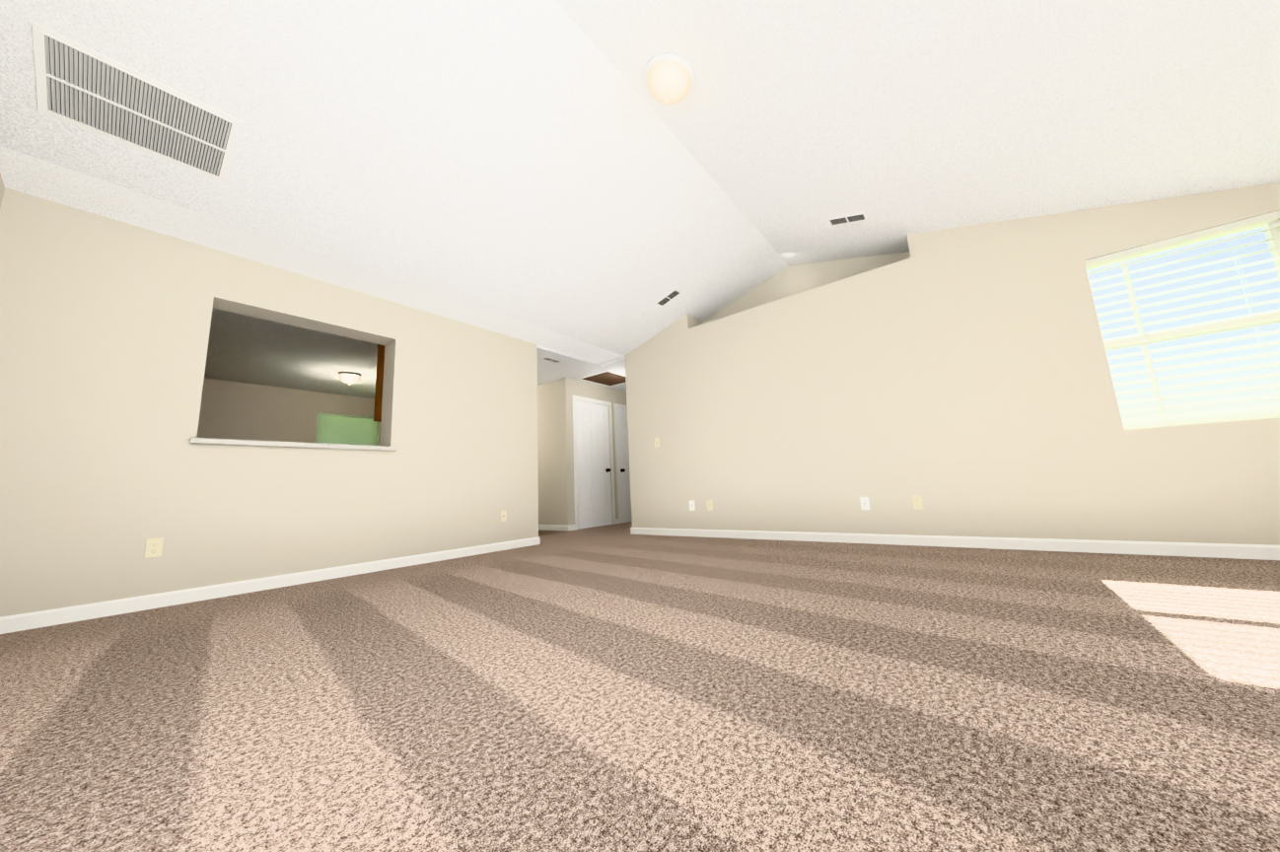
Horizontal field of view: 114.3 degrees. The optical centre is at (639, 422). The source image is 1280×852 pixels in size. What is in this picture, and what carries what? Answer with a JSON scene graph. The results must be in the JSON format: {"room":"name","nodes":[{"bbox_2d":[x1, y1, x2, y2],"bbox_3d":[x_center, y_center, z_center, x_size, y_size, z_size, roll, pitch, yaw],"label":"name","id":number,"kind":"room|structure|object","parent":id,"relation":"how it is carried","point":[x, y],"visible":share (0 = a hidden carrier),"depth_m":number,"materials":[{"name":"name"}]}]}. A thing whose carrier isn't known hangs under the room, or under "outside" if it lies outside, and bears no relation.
{"room":"empty living room","nodes":[
{"label":"empty living room","id":0,"kind":"room"},
{"bbox_2d":[0,173,4,208],"bbox_3d":[-0.883,-1.046,0.055,6.944,3.350,0.120,-10,-11,38],"label":"wall","id":1,"kind":"structure","parent":0,"point":[2,187],"depth_m":2.30,"materials":[{"name":"beige paint"}]},
{"bbox_2d":[0,187,538,617],"bbox_3d":[-2.547,-0.390,3.680,0.250,3.350,3.808,-10,-11,38],"label":"wall","id":2,"kind":"structure","parent":0,"point":[107,469],"depth_m":2.77,"materials":[{"name":"beige paint"}]},
{"bbox_2d":[143,537,163,558],"bbox_3d":[-3.037,0.786,2.580,0.009,0.115,0.070,-10,-11,38],"label":"duplex electrical outlet","id":3,"kind":"object","parent":2,"relation":"attached to","point":[154,547],"visible":1,"depth_m":2.58,"materials":[{"name":"beige plastic"}]},
{"bbox_2d":[0,536,540,634],"bbox_3d":[-2.316,1.210,3.407,0.013,0.085,3.671,-10,-11,38],"label":"baseboard","id":4,"kind":"structure","parent":2,"relation":"attached to","point":[31,620],"depth_m":2.77,"materials":[{"name":"white wood"}]},
{"bbox_2d":[189,437,397,451],"bbox_3d":[-2.710,0.201,3.325,0.330,0.040,1.267,-10,-11,38],"label":"sill","id":5,"kind":"structure","parent":2,"relation":"on","point":[225,442],"depth_m":3.12,"materials":[{"name":"laminate"}]},
{"bbox_2d":[373,344,385,422],"bbox_3d":[-2.325,-0.388,4.460,0.355,0.810,0.844,-10,-11,38],"label":"upper cabinet","id":6,"kind":"object","parent":2,"relation":"attached to","point":[379,385],"visible":0.1,"depth_m":4.15,"materials":[{"name":"brown wood"}]},
{"bbox_2d":[500,510,506,521],"bbox_3d":[-1.487,1.025,4.511,0.015,0.115,0.070,-10,-11,38],"label":"outlet","id":7,"kind":"object","parent":2,"relation":"attached to","point":[503,516],"visible":1,"depth_m":4.51,"materials":[{"name":"beige plastic"}]},
{"bbox_2d":[196,377,380,445],"bbox_3d":[-5.789,0.328,6.111,0.120,3.000,3.688,-10,-11,38],"label":"wall","id":8,"kind":"structure","parent":0,"point":[234,410],"depth_m":6.27,"materials":[{"name":"beige paint"}]},
{"bbox_2d":[315,415,377,438],"bbox_3d":[-5.001,0.513,7.048,0.160,1.285,1.000,-10,-11,38],"label":"kitchen window","id":9,"kind":"structure","parent":8,"relation":"in","point":[341,417],"depth_m":7.00,"materials":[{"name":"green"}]},
{"bbox_2d":[315,412,378,445],"bbox_3d":[-4.999,0.468,7.052,0.054,1.192,0.896,-10,-11,38],"label":"window blinds","id":10,"kind":"object","parent":9,"relation":"attached to","point":[347,430],"visible":0.46,"depth_m":7.07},
{"bbox_2d":[0,145,623,362],"bbox_3d":[-1.977,-1.215,4.017,0.475,0.150,5.045,-10,-11,38],"label":"ceiling strip","id":11,"kind":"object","parent":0,"point":[32,176],"visible":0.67,"depth_m":2.92,"materials":[{"name":"white paint"}]},
{"bbox_2d":[0,0,788,355],"bbox_3d":[-0.747,-1.687,3.460,2.254,0.791,5.621,-10,-11,38],"label":"ceiling slope","id":12,"kind":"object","parent":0,"point":[533,162],"visible":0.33,"depth_m":2.59,"materials":[{"name":"white paint"}]},
{"bbox_2d":[32,21,240,182],"bbox_3d":[-2.533,-1.565,2.114,0.460,0.009,0.640,-28,-22,33],"label":"air vent grille","id":13,"kind":"object","parent":12,"relation":"attached to","point":[84,87],"visible":1,"depth_m":2.06,"materials":[{"name":"white metal"}]},
{"bbox_2d":[654,287,682,307],"bbox_3d":[0.333,-1.443,4.799,0.310,0.009,0.150,-28,-22,33],"label":"air vent register","id":14,"kind":"object","parent":12,"relation":"attached to","point":[672,295],"visible":1,"depth_m":4.79,"materials":[{"name":"white metal"}]},
{"bbox_2d":[204,308,626,398],"bbox_3d":[-3.024,-0.779,6.381,5.369,0.200,7.500,-10,-11,38],"label":"ceiling","id":15,"kind":"structure","parent":0,"point":[243,348],"depth_m":5.32,"materials":[{"name":"white paint"}]},
{"bbox_2d":[338,371,361,384],"bbox_3d":[-4.164,-0.614,5.923,0.279,0.164,0.279,-10,-11,38],"label":"kitchen ceiling light","id":16,"kind":"object","parent":15,"relation":"attached to","point":[349,378],"visible":1,"depth_m":5.85,"materials":[{"name":"white glass"}]},
{"bbox_2d":[539,355,562,362],"bbox_3d":[-1.227,-0.863,5.725,0.130,0.009,0.300,-10,-11,38],"label":"ceiling vent","id":17,"kind":"object","parent":15,"relation":"in","point":[549,359],"visible":1,"depth_m":5.71,"materials":[{"name":"white metal"}]},
{"bbox_2d":[576,369,625,387],"bbox_3d":[-0.516,-0.715,6.849,0.680,0.014,0.800,-10,-11,38],"label":"attic hatch","id":18,"kind":"object","parent":15,"relation":"attached to","point":[607,378],"visible":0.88,"depth_m":6.80,"materials":[{"name":"brown wood"}]},
{"bbox_2d":[537,377,573,525],"bbox_3d":[-2.584,0.426,7.681,3.749,3.000,0.120,-10,-11,38],"label":"wall","id":19,"kind":"structure","parent":0,"point":[555,461],"depth_m":6.63,"materials":[{"name":"beige paint"}]},
{"bbox_2d":[538,524,571,530],"bbox_3d":[-2.553,1.856,7.396,3.762,0.085,0.013,-10,-11,38],"label":"baseboard","id":20,"kind":"structure","parent":19,"relation":"attached to","point":[540,527],"depth_m":6.44,"materials":[{"name":"white wood"}]},
{"bbox_2d":[538,521,629,534],"bbox_3d":[-3.357,1.809,6.386,3.749,0.056,7.420,-10,-11,38],"label":"floor","id":21,"kind":"structure","parent":0,"point":[543,532],"depth_m":6.35,"materials":[{"name":"brown carpet"}]},
{"bbox_2d":[570,378,626,524],"bbox_3d":[-0.447,0.291,7.474,0.120,3.000,2.193,-10,-11,38],"label":"wall","id":22,"kind":"structure","parent":0,"point":[594,391],"depth_m":7.20,"materials":[{"name":"beige paint"}]},
{"bbox_2d":[575,400,611,529],"bbox_3d":[-0.779,0.694,6.902,0.035,2.050,0.760,-10,-11,38],"label":"hall door","id":23,"kind":"structure","parent":22,"relation":"in","point":[594,475],"depth_m":6.87,"materials":[{"name":"white wood"}]},
{"bbox_2d":[571,395,615,529],"bbox_3d":[-0.808,0.662,6.929,0.136,2.132,0.924,-10,-11,38],"label":"door frame","id":24,"kind":"structure","parent":22,"relation":"attached to","point":[589,400],"depth_m":7.01,"materials":[{"name":"white wood"}]},
{"bbox_2d":[613,403,627,523],"bbox_3d":[-0.186,0.756,7.706,0.136,2.132,0.924,-10,-11,38],"label":"door frame","id":25,"kind":"structure","parent":22,"relation":"attached to","point":[617,405],"depth_m":7.34,"materials":[{"name":"white wood"}]},
{"bbox_2d":[616,408,631,522],"bbox_3d":[-0.157,0.788,7.679,0.035,2.050,0.760,-10,-11,38],"label":"hall door","id":26,"kind":"structure","parent":22,"relation":"in","point":[624,477],"depth_m":7.48,"materials":[{"name":"white wood"}]},
{"bbox_2d":[0,521,1279,851],"bbox_3d":[1.144,1.035,2.876,7.771,0.060,7.420,-10,-11,38],"label":"floor carpet","id":27,"kind":"object","parent":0,"point":[617,687],"visible":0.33,"depth_m":1.13,"materials":[{"name":"brown carpet"}]},
{"bbox_2d":[556,0,1279,265],"bbox_3d":[1.829,-1.882,1.422,4.307,1.287,5.621,-10,-11,38],"label":"ceiling slope","id":28,"kind":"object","parent":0,"point":[792,125],"visible":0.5,"depth_m":2.34,"materials":[{"name":"white paint"}]},
{"bbox_2d":[645,53,694,104],"bbox_3d":[0.167,-1.985,2.456,0.292,0.172,0.292,9,0,39],"label":"ceiling light","id":29,"kind":"object","parent":28,"relation":"attached to","point":[670,77],"visible":1,"depth_m":2.38,"materials":[{"name":"white glass"}]},
{"bbox_2d":[826,211,868,226],"bbox_3d":[1.850,-1.809,3.686,0.320,0.009,0.150,9,0,39],"label":"air vent register","id":30,"kind":"object","parent":28,"relation":"attached to","point":[848,219],"visible":1,"depth_m":3.68,"materials":[{"name":"white metal"}]},
{"bbox_2d":[624,182,1279,545],"bbox_3d":[2.504,-0.592,3.919,6.481,3.350,0.496,-10,-11,38],"label":"wall","id":31,"kind":"structure","parent":0,"point":[823,396],"depth_m":3.50,"materials":[{"name":"beige paint"}]},
{"bbox_2d":[654,437,659,447],"bbox_3d":[0.218,0.261,5.315,0.070,0.115,0.018,-10,-11,38],"label":"light switch","id":32,"kind":"object","parent":31,"relation":"attached to","point":[657,442],"visible":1,"depth_m":5.31,"materials":[{"name":"beige plastic"}]},
{"bbox_2d":[689,500,695,510],"bbox_3d":[0.613,0.992,4.912,0.070,0.115,0.015,-10,-11,38],"label":"wall outlet","id":33,"kind":"object","parent":31,"relation":"attached to","point":[691,505],"visible":1,"depth_m":4.91,"materials":[{"name":"white plastic"}]},
{"bbox_2d":[707,499,712,510],"bbox_3d":[0.805,0.960,4.766,0.070,0.115,0.009,-10,-11,38],"label":"duplex electrical outlet","id":34,"kind":"object","parent":31,"relation":"attached to","point":[709,505],"visible":1,"depth_m":4.76,"materials":[{"name":"beige plastic"}]},
{"bbox_2d":[859,497,869,509],"bbox_3d":[2.061,0.744,3.783,0.070,0.115,0.015,-10,-11,38],"label":"wall outlet","id":35,"kind":"object","parent":31,"relation":"attached to","point":[865,504],"visible":1,"depth_m":3.78,"materials":[{"name":"white plastic"}]},
{"bbox_2d":[912,496,924,509],"bbox_3d":[2.379,0.690,3.538,0.070,0.115,0.009,-10,-11,38],"label":"duplex electrical outlet","id":36,"kind":"object","parent":31,"relation":"attached to","point":[917,503],"visible":1,"depth_m":3.54,"materials":[{"name":"beige plastic"}]},
{"bbox_2d":[630,527,1279,560],"bbox_3d":[2.370,1.004,3.506,6.374,0.085,0.013,-10,-11,38],"label":"baseboard","id":37,"kind":"structure","parent":31,"relation":"attached to","point":[1191,549],"depth_m":3.13,"materials":[{"name":"white wood"}]},
{"bbox_2d":[1084,210,1279,429],"bbox_3d":[3.492,-0.597,2.857,1.276,1.262,0.059,-10,-11,38],"label":"window blinds","id":38,"kind":"object","parent":31,"relation":"attached to","point":[1214,231],"visible":0.65,"depth_m":2.71,"materials":[{"name":"white plastic"}]},
{"bbox_2d":[1086,218,1279,429],"bbox_3d":[3.529,-0.589,2.901,1.300,1.270,0.050,-10,-11,38],"label":"window","id":39,"kind":"structure","parent":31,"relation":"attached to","point":[1235,322],"depth_m":2.76,"materials":[{"name":"white plastic"}]}
]}

